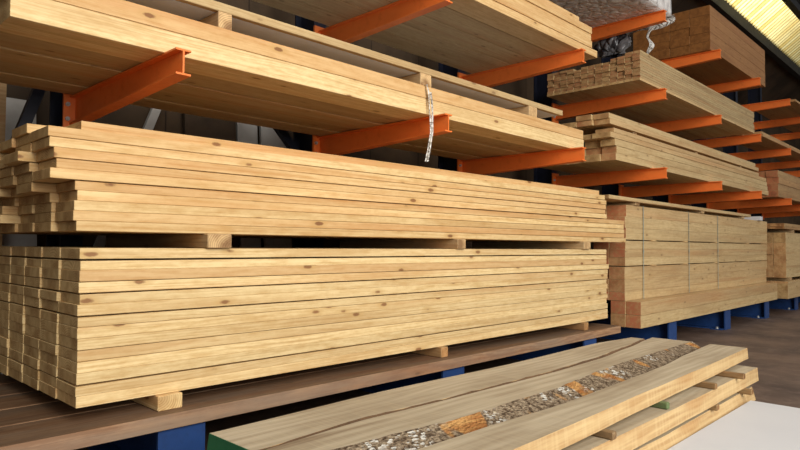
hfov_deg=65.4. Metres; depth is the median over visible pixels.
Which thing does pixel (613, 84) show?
batten
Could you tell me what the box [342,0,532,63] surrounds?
plank
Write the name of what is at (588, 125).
board
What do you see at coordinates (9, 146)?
wooden board
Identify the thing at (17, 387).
plank
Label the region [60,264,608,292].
wooden board
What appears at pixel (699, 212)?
thin lath
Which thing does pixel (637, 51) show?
batten
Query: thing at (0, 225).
wooden board
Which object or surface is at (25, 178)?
wooden board
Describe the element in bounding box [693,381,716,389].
sticker
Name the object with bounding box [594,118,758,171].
board
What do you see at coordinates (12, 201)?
wooden board
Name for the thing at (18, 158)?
wooden board
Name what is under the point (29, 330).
wooden board
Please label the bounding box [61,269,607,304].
wooden board
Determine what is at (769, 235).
thick timber
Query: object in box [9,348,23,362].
wooden board
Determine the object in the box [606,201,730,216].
wooden board
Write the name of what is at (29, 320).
wooden board
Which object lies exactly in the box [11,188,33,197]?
wooden board
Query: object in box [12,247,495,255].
wooden board
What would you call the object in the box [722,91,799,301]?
rack
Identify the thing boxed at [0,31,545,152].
wooden board
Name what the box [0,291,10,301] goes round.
wooden board
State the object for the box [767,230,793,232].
spacer
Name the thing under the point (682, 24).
plank
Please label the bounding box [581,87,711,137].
batten
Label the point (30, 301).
wooden board
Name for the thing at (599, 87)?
batten
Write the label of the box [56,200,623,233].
wooden board
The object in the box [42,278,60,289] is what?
wooden board
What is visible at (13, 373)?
wooden board
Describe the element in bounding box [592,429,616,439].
sticker
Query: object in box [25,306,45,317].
wooden board
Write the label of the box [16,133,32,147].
wooden board
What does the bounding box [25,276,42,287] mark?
wooden board
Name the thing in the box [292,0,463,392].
rack
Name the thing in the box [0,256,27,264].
wooden board
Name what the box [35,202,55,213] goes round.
wooden board
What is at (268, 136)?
sheet
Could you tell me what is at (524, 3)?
plank
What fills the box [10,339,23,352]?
wooden board
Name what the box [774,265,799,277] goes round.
thick timber
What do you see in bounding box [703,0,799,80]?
trim
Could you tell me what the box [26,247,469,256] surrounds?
wooden board
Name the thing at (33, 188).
wooden board
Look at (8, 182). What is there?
wooden board
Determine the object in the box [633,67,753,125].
batten
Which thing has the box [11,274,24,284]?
wooden board
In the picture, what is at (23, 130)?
wooden board
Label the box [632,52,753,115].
batten
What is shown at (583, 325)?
spacer
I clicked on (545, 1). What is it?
plank
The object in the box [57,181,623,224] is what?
wooden board
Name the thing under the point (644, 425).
wooden planks
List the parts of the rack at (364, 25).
plate, plate, arm, arm, cap plate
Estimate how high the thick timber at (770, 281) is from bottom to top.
0.025 m
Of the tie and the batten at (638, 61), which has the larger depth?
the batten at (638, 61)
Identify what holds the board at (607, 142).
on the board at (612, 149)
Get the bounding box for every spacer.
[106,234,231,247]
[130,391,181,411]
[199,11,231,30]
[340,239,465,248]
[399,72,430,86]
[410,346,447,357]
[472,242,590,248]
[508,106,536,116]
[556,322,587,329]
[766,277,791,280]
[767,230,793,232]
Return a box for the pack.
[549,0,674,57]
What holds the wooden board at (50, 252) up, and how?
on the wooden board at (46, 263)
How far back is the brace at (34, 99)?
3.03 m
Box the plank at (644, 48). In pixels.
[633,45,650,52]
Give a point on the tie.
(430, 93)
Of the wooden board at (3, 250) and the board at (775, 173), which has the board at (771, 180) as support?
the board at (775, 173)
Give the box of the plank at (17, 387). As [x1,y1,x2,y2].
[0,382,39,395]
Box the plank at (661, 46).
[651,41,669,52]
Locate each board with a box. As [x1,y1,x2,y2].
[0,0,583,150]
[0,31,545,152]
[0,46,523,155]
[0,61,500,157]
[0,71,482,159]
[0,138,15,152]
[0,160,15,169]
[0,167,14,178]
[0,176,16,188]
[0,188,16,199]
[0,206,17,214]
[0,215,20,223]
[0,225,497,241]
[0,233,478,241]
[0,246,505,248]
[0,247,496,255]
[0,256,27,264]
[0,264,10,273]
[0,273,11,282]
[0,282,12,291]
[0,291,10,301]
[0,300,13,310]
[0,309,9,319]
[0,317,9,328]
[0,327,9,337]
[0,335,9,347]
[0,345,8,356]
[0,354,9,365]
[0,363,8,375]
[2,198,18,206]
[2,224,516,241]
[3,151,40,165]
[8,358,23,372]
[9,311,25,323]
[9,320,25,333]
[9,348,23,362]
[9,367,22,382]
[10,284,27,294]
[10,293,24,304]
[10,303,27,313]
[10,330,23,343]
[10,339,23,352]
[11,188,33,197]
[11,257,47,265]
[11,265,24,275]
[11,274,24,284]
[12,123,44,138]
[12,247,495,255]
[14,163,38,175]
[15,143,36,152]
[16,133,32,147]
[16,182,56,194]
[17,172,59,184]
[18,205,35,214]
[18,223,536,241]
[19,196,35,205]
[21,214,34,223]
[23,353,40,369]
[23,364,41,379]
[23,373,38,389]
[24,286,46,297]
[24,295,41,307]
[24,334,40,348]
[24,344,40,358]
[25,266,42,277]
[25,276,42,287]
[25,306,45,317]
[25,315,40,327]
[25,324,39,338]
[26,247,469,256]
[27,258,68,266]
[31,125,604,199]
[32,136,605,204]
[33,167,606,218]
[34,193,58,203]
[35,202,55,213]
[35,212,54,222]
[35,222,557,241]
[36,147,605,208]
[39,158,604,213]
[39,339,58,354]
[39,380,57,398]
[40,289,66,300]
[40,319,58,333]
[40,329,58,343]
[40,360,57,376]
[40,371,60,387]
[41,309,60,322]
[41,350,58,365]
[42,255,499,268]
[42,268,60,279]
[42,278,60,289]
[42,299,58,311]
[43,247,423,257]
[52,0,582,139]
[55,210,623,237]
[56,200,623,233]
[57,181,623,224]
[57,309,607,396]
[57,313,607,408]
[58,221,625,241]
[58,299,606,373]
[58,303,607,384]
[59,190,623,228]
[59,274,606,315]
[59,279,605,327]
[59,284,607,338]
[59,289,605,350]
[59,294,607,361]
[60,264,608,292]
[61,248,605,258]
[61,259,605,281]
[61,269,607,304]
[62,255,605,270]
[66,121,598,194]
[125,0,562,118]
[539,166,700,193]
[554,164,710,193]
[562,122,594,134]
[569,161,726,192]
[576,114,592,121]
[577,120,603,131]
[583,134,597,141]
[584,154,737,191]
[585,141,601,148]
[586,148,601,155]
[592,131,765,181]
[593,112,754,166]
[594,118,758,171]
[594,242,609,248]
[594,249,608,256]
[595,128,758,175]
[600,138,766,185]
[601,153,768,195]
[602,146,767,190]
[605,195,750,216]
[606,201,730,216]
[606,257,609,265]
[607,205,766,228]
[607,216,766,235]
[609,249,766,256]
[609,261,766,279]
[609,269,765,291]
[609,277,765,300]
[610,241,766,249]
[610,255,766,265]
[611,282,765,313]
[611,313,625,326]
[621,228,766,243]
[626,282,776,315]
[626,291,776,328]
[731,135,796,161]
[744,131,799,151]
[756,109,799,132]
[756,171,765,177]
[757,134,799,160]
[765,170,799,183]
[766,177,799,189]
[766,190,799,203]
[767,184,799,195]
[770,223,799,227]
[770,226,799,231]
[771,107,799,126]
[786,99,799,115]
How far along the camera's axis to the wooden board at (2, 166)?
2.26 m
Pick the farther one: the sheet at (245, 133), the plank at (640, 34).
the plank at (640, 34)
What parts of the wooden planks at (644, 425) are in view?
live edge slab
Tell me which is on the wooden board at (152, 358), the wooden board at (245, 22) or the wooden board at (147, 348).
the wooden board at (147, 348)
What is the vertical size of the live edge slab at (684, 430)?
0.059 m
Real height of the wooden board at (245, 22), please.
0.036 m
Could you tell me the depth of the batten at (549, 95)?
5.96 m
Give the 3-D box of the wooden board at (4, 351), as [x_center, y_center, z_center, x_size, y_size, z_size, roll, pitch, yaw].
[-0.324,0.564,3.883,0.178,0.036,3.740,-1,-3,44]
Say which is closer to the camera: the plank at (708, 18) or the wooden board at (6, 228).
the wooden board at (6, 228)
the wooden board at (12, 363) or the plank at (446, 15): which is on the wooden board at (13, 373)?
the wooden board at (12, 363)
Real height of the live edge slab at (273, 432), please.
0.052 m
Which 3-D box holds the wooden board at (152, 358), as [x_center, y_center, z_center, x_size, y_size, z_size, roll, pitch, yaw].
[0.190,0.515,3.383,0.178,0.036,3.700,-1,-3,44]
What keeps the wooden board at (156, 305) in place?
on the wooden board at (162, 315)
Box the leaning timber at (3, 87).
[0,83,6,255]
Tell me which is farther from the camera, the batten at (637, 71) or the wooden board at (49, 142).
the batten at (637, 71)
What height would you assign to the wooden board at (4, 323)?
0.036 m
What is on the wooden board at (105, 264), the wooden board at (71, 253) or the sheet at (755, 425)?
the wooden board at (71, 253)
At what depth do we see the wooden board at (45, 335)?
2.17 m
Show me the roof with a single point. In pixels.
(780, 84)
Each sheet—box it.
[0,97,36,373]
[183,113,238,246]
[236,122,260,246]
[259,126,291,246]
[668,400,799,449]
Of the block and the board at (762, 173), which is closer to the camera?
the block
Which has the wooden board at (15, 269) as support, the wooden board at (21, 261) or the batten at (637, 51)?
the wooden board at (21, 261)
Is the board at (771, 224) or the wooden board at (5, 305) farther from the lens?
the board at (771, 224)
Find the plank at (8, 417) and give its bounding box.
[0,327,560,426]
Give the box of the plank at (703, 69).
[670,45,747,91]
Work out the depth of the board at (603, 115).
5.76 m
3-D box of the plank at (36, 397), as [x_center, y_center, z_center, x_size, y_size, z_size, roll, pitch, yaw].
[-0.291,0.723,3.471,0.222,0.052,4.420,-1,-3,44]
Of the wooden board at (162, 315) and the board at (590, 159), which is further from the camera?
the board at (590, 159)
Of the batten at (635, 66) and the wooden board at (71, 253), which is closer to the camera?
the wooden board at (71, 253)
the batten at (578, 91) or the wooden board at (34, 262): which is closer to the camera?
the wooden board at (34, 262)
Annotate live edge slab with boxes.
[207,337,644,449]
[266,337,701,449]
[633,386,755,449]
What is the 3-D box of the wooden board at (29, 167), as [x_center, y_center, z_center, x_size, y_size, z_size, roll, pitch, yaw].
[0.026,-0.142,3.497,0.178,0.030,3.800,-1,-3,44]
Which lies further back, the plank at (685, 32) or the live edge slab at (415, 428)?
the plank at (685, 32)
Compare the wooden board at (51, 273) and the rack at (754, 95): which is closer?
the wooden board at (51, 273)
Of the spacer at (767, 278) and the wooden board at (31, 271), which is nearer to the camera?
the wooden board at (31, 271)
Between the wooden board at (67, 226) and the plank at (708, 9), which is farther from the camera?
the plank at (708, 9)
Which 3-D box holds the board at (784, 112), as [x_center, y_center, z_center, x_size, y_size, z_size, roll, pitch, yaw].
[6.730,-1.724,10.453,0.200,0.030,3.720,-1,-3,44]
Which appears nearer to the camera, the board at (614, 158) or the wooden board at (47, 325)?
the wooden board at (47, 325)
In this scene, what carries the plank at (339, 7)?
on the rack at (364, 25)
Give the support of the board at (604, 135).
on the board at (607, 142)
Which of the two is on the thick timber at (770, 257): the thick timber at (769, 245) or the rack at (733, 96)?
the thick timber at (769, 245)
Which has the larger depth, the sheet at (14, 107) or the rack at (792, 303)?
the rack at (792, 303)
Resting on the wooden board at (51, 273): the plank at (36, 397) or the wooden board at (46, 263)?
the wooden board at (46, 263)
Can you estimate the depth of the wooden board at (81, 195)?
2.60 m
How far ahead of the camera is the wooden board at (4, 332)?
2.52 m
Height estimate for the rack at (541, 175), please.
4.000 m
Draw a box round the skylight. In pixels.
[725,0,799,66]
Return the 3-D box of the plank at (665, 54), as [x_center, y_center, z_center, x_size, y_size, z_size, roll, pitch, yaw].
[3.652,-1.871,7.738,0.208,0.095,2.120,-1,-3,44]
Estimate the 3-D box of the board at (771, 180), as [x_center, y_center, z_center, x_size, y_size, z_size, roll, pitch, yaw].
[6.335,-0.558,9.813,0.151,0.090,3.520,-1,-3,44]
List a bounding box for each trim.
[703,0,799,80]
[782,0,799,19]
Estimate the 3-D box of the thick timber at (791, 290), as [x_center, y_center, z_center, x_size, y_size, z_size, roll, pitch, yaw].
[6.215,0.898,9.350,0.160,0.193,3.920,-1,-3,44]
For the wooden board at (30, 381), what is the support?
on the spacer at (172, 400)
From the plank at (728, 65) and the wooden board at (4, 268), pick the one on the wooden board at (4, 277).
the wooden board at (4, 268)
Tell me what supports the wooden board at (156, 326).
on the wooden board at (161, 336)
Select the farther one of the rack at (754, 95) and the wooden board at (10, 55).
the rack at (754, 95)
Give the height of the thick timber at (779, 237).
0.130 m
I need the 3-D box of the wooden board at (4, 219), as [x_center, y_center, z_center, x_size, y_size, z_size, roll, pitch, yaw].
[-0.112,0.038,3.866,0.178,0.033,4.140,-1,-3,44]
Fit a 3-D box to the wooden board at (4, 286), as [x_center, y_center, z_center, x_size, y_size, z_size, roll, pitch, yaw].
[-0.328,0.309,3.886,0.178,0.032,3.720,-1,-3,44]
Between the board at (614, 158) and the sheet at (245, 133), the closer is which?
the sheet at (245, 133)
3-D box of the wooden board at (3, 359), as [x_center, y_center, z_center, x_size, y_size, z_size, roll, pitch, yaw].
[-0.325,0.603,3.883,0.178,0.032,3.740,-1,-3,44]
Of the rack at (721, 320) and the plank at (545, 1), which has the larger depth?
the rack at (721, 320)
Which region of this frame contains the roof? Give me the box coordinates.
[629,0,799,131]
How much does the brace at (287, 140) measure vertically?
0.405 m
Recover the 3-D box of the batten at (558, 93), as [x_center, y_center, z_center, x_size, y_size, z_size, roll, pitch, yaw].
[2.614,-1.167,6.983,0.066,0.021,3.340,-1,-3,44]
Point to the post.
(152, 117)
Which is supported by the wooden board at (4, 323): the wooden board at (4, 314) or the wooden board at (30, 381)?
the wooden board at (4, 314)
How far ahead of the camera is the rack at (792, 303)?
8.96 m
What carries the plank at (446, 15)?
on the rack at (364, 25)
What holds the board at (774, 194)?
on the rack at (733, 96)
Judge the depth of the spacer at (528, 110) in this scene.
4.12 m
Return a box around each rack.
[46,47,204,449]
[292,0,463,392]
[438,48,595,360]
[534,10,676,339]
[601,49,730,329]
[653,77,768,318]
[691,99,797,309]
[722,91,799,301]
[748,88,799,260]
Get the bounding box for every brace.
[10,88,45,138]
[273,128,298,149]
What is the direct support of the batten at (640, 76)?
on the batten at (643, 82)
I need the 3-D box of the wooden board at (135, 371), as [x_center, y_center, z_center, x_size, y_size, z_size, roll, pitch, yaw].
[0.196,0.551,3.389,0.178,0.036,3.720,-1,-3,44]
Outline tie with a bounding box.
[425,85,432,161]
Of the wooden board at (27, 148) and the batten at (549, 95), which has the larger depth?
the batten at (549, 95)
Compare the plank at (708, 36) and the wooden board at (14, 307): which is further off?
the plank at (708, 36)
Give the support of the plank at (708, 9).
on the plank at (708, 18)
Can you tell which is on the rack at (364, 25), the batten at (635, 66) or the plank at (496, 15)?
the plank at (496, 15)
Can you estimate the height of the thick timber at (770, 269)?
0.150 m
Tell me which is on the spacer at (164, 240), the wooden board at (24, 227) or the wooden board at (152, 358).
the wooden board at (24, 227)
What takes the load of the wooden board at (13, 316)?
on the wooden board at (14, 326)
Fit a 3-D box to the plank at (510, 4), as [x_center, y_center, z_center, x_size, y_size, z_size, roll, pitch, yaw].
[0.395,-1.366,3.672,0.187,0.051,2.740,-1,-3,44]
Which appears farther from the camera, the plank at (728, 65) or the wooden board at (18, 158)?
the plank at (728, 65)
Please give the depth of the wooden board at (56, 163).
2.54 m
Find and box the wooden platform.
[0,323,620,449]
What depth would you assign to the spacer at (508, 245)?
4.66 m
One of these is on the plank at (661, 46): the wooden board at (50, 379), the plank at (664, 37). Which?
the plank at (664, 37)
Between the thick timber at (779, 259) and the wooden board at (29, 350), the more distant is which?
the thick timber at (779, 259)
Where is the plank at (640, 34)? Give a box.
[633,30,650,39]
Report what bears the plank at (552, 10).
on the plank at (524, 3)
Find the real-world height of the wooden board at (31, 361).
0.036 m
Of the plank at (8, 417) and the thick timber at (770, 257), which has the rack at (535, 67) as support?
the plank at (8, 417)
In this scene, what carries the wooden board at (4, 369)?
on the spacer at (172, 400)
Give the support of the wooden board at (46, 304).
on the wooden board at (50, 315)
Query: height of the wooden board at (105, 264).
0.031 m
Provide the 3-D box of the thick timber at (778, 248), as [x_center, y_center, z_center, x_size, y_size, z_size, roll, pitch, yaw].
[6.208,0.357,9.379,0.140,0.150,3.840,-1,-3,44]
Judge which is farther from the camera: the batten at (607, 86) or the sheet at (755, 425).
the batten at (607, 86)
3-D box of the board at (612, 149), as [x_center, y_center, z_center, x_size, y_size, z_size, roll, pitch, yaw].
[3.266,-0.546,6.695,0.127,0.057,4.480,-1,-3,44]
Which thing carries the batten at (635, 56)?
on the batten at (638, 58)
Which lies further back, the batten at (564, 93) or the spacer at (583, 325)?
the batten at (564, 93)
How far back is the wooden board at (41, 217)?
2.16 m
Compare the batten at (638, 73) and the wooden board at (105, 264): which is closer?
the wooden board at (105, 264)
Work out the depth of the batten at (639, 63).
6.05 m
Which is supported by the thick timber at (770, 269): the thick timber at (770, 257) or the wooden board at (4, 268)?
the thick timber at (770, 257)
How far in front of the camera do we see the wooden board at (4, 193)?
2.34 m
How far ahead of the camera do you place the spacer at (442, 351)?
3.28 m
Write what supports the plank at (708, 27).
on the plank at (708, 36)
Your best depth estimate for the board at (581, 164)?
5.66 m
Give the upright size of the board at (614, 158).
0.057 m
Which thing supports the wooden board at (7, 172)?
on the wooden board at (8, 182)
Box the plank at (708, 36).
[690,32,764,78]
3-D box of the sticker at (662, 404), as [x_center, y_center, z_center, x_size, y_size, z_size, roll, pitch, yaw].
[0.713,0.642,2.414,0.643,0.024,0.024,-1,-3,44]
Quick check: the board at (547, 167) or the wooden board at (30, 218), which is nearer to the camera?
the wooden board at (30, 218)
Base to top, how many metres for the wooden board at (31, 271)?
0.036 m
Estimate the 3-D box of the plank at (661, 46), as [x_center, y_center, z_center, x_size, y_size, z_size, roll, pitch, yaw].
[3.658,-1.966,7.746,0.208,0.095,2.120,-1,-3,44]
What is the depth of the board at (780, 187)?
8.70 m
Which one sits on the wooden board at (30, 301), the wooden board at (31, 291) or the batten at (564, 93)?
the wooden board at (31, 291)
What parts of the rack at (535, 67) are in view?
plate, plate, arm, arm, cap plate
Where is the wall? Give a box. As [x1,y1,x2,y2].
[6,0,799,254]
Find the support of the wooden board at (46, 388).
on the spacer at (172, 400)
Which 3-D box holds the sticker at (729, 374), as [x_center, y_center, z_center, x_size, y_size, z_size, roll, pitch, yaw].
[1.249,0.663,2.938,0.682,0.024,0.025,-1,-3,44]
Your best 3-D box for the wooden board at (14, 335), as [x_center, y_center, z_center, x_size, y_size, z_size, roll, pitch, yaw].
[-0.191,0.488,3.765,0.178,0.035,3.740,-1,-3,44]
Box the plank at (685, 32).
[670,28,689,39]
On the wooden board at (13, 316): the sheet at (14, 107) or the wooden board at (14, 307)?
the wooden board at (14, 307)
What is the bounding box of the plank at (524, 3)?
[511,0,590,40]
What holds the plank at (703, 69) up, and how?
on the rack at (760, 310)
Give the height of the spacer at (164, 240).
0.054 m
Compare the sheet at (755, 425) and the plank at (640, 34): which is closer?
the sheet at (755, 425)
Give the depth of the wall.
5.38 m
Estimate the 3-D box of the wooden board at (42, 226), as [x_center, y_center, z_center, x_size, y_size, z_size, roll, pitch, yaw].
[0.171,0.067,3.641,0.178,0.033,4.080,-1,-3,44]
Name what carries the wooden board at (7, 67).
on the rack at (166, 69)
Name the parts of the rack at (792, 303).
arm, arm, arm, cap plate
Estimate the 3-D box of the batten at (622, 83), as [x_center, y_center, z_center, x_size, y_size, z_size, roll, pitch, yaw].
[3.058,-1.179,6.553,0.066,0.021,3.340,-1,-3,44]
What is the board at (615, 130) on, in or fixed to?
on the board at (604, 135)
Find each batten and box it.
[547,94,602,113]
[553,92,687,139]
[560,91,694,139]
[567,90,699,138]
[574,89,706,138]
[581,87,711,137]
[587,86,716,137]
[595,85,723,136]
[602,83,728,136]
[609,82,734,135]
[617,80,741,134]
[624,79,747,134]
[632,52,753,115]
[632,55,753,116]
[632,57,753,118]
[632,65,752,123]
[632,72,753,129]
[632,77,753,133]
[633,50,753,113]
[633,60,753,120]
[633,62,753,122]
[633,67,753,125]
[633,70,753,127]
[633,75,754,131]
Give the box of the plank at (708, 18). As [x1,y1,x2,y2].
[690,14,764,64]
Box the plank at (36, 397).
[0,391,60,409]
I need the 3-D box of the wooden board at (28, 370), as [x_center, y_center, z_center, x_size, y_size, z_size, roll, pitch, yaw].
[-0.061,0.597,3.638,0.179,0.032,3.740,-1,-3,44]
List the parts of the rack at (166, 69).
plate, arm, cap plate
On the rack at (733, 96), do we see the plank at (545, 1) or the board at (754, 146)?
the board at (754, 146)
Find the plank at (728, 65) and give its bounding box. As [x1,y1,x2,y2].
[690,41,764,89]
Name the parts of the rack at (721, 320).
plate, arm, arm, arm, cap plate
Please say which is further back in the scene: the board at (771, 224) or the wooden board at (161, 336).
the board at (771, 224)
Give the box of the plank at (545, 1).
[542,0,578,19]
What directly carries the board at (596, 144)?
on the board at (595, 151)
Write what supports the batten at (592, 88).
on the rack at (541, 175)
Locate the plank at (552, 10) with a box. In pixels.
[526,0,591,33]
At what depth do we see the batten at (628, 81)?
6.17 m
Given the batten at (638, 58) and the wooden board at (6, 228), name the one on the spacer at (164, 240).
the wooden board at (6, 228)
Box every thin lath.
[606,202,639,205]
[656,241,687,241]
[683,211,703,213]
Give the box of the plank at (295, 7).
[252,0,490,73]
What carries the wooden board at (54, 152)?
on the wooden board at (56, 163)
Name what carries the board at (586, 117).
on the board at (588, 125)
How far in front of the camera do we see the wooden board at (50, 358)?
2.17 m
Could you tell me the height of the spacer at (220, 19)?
0.068 m
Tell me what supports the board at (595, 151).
on the board at (590, 159)
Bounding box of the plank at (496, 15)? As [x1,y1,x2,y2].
[446,0,596,60]
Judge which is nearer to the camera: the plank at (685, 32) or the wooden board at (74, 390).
the wooden board at (74, 390)
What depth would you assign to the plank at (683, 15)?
6.82 m
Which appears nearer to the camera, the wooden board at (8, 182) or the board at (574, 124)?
the wooden board at (8, 182)
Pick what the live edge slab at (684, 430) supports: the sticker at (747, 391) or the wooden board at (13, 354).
the sticker at (747, 391)
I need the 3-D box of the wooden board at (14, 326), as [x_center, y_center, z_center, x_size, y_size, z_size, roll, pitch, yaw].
[-0.192,0.451,3.764,0.178,0.036,3.740,-1,-3,44]
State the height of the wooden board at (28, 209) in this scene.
0.034 m
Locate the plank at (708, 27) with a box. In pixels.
[690,23,764,71]
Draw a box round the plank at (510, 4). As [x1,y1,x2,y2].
[493,0,591,47]
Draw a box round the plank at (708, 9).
[690,5,764,57]
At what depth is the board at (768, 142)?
8.53 m
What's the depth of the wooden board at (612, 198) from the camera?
5.63 m
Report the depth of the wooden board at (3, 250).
2.53 m
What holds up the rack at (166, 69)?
on the floor
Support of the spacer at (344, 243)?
on the wooden board at (30, 251)
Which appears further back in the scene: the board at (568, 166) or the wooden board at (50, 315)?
the board at (568, 166)
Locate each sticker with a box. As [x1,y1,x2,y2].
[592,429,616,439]
[649,401,669,409]
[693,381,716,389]
[708,404,718,410]
[715,371,744,378]
[737,388,753,394]
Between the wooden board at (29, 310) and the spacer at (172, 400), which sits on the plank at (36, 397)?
the spacer at (172, 400)
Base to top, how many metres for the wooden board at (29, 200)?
0.035 m
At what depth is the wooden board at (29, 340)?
2.29 m
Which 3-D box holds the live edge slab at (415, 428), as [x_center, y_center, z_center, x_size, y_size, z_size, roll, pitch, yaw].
[0.645,0.599,2.343,0.328,0.055,2.578,-1,-3,42]
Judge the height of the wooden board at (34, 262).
0.030 m
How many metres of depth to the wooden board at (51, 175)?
2.50 m
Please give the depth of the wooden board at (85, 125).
2.64 m
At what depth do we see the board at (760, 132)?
8.20 m
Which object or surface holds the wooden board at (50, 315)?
on the wooden board at (47, 325)
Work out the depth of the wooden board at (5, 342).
2.50 m
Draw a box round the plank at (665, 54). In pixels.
[651,49,728,93]
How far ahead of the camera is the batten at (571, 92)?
6.60 m
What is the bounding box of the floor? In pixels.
[76,302,799,449]
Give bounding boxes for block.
[744,216,762,220]
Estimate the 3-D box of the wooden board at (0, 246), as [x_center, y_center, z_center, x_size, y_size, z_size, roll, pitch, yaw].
[-0.445,0.165,4.028,0.178,0.036,3.700,-1,-3,44]
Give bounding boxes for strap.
[641,206,643,292]
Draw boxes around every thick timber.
[761,254,773,265]
[766,266,773,276]
[766,276,799,282]
[767,233,772,242]
[767,243,772,253]
[773,232,799,242]
[773,243,799,253]
[774,254,799,265]
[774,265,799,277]
[774,278,799,283]
[777,282,799,298]
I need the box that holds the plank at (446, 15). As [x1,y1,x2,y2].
[388,0,554,58]
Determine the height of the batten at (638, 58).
0.021 m
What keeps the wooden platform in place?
on the rack at (166, 69)
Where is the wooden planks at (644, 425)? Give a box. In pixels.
[417,344,758,449]
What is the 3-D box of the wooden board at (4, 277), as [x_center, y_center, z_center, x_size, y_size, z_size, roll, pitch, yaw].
[-0.323,0.271,3.893,0.178,0.036,3.740,-1,-3,44]
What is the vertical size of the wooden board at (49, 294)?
0.032 m
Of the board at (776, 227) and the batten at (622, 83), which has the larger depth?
the board at (776, 227)
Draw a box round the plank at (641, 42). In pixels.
[633,36,650,47]
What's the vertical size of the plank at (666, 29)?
0.095 m
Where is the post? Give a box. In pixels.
[93,108,160,246]
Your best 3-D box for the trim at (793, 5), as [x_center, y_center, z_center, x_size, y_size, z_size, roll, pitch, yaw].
[4.905,-3.674,8.632,0.098,0.112,25.000,-1,-3,44]
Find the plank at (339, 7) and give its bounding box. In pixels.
[297,0,511,68]
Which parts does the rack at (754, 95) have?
arm, arm, arm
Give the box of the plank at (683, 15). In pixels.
[672,10,689,21]
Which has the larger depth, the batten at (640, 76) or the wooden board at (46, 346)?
the batten at (640, 76)
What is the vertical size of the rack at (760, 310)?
4.000 m
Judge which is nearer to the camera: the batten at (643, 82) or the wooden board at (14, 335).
the wooden board at (14, 335)
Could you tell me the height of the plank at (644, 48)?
0.095 m
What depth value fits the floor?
4.61 m
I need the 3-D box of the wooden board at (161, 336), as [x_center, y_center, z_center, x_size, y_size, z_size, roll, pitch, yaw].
[0.190,0.441,3.386,0.178,0.036,3.700,-1,-3,44]
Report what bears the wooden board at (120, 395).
on the spacer at (172, 400)
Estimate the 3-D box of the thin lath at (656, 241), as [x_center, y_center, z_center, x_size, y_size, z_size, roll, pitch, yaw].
[2.618,0.162,6.018,0.284,0.008,0.090,-1,-3,44]
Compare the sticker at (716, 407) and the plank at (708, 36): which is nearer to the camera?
the sticker at (716, 407)
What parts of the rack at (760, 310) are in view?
arm, arm, arm, cap plate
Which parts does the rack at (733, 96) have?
arm, arm, arm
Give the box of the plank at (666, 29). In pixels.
[651,24,669,35]
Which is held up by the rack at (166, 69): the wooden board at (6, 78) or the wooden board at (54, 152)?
the wooden board at (6, 78)
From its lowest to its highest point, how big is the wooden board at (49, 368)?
0.036 m
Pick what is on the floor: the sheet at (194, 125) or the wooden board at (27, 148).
the sheet at (194, 125)
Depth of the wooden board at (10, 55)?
3.01 m
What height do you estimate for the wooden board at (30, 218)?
0.034 m
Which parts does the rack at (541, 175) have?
plate, plate, arm, arm, arm, cap plate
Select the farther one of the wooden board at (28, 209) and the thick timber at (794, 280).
the thick timber at (794, 280)
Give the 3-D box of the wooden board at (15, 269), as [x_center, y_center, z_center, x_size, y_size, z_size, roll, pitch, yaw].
[-0.191,0.231,3.772,0.178,0.036,3.740,-1,-3,44]
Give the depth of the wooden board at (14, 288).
2.42 m
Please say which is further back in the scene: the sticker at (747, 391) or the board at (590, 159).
the board at (590, 159)
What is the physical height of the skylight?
0.436 m
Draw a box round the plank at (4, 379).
[0,374,19,383]
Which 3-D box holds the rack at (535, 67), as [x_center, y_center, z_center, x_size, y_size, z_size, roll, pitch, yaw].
[0.810,-0.990,4.873,1.422,4.000,0.230,-1,-3,44]
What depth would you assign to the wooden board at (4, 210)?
2.34 m
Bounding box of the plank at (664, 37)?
[651,32,669,43]
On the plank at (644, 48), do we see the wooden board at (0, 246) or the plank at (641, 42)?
the plank at (641, 42)
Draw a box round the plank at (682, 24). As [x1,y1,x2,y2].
[670,19,689,31]
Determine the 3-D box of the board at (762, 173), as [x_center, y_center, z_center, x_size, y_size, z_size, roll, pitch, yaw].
[6.220,-0.646,9.927,0.151,0.090,3.520,-1,-3,44]
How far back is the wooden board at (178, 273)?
2.56 m
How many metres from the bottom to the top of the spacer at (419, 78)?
0.068 m

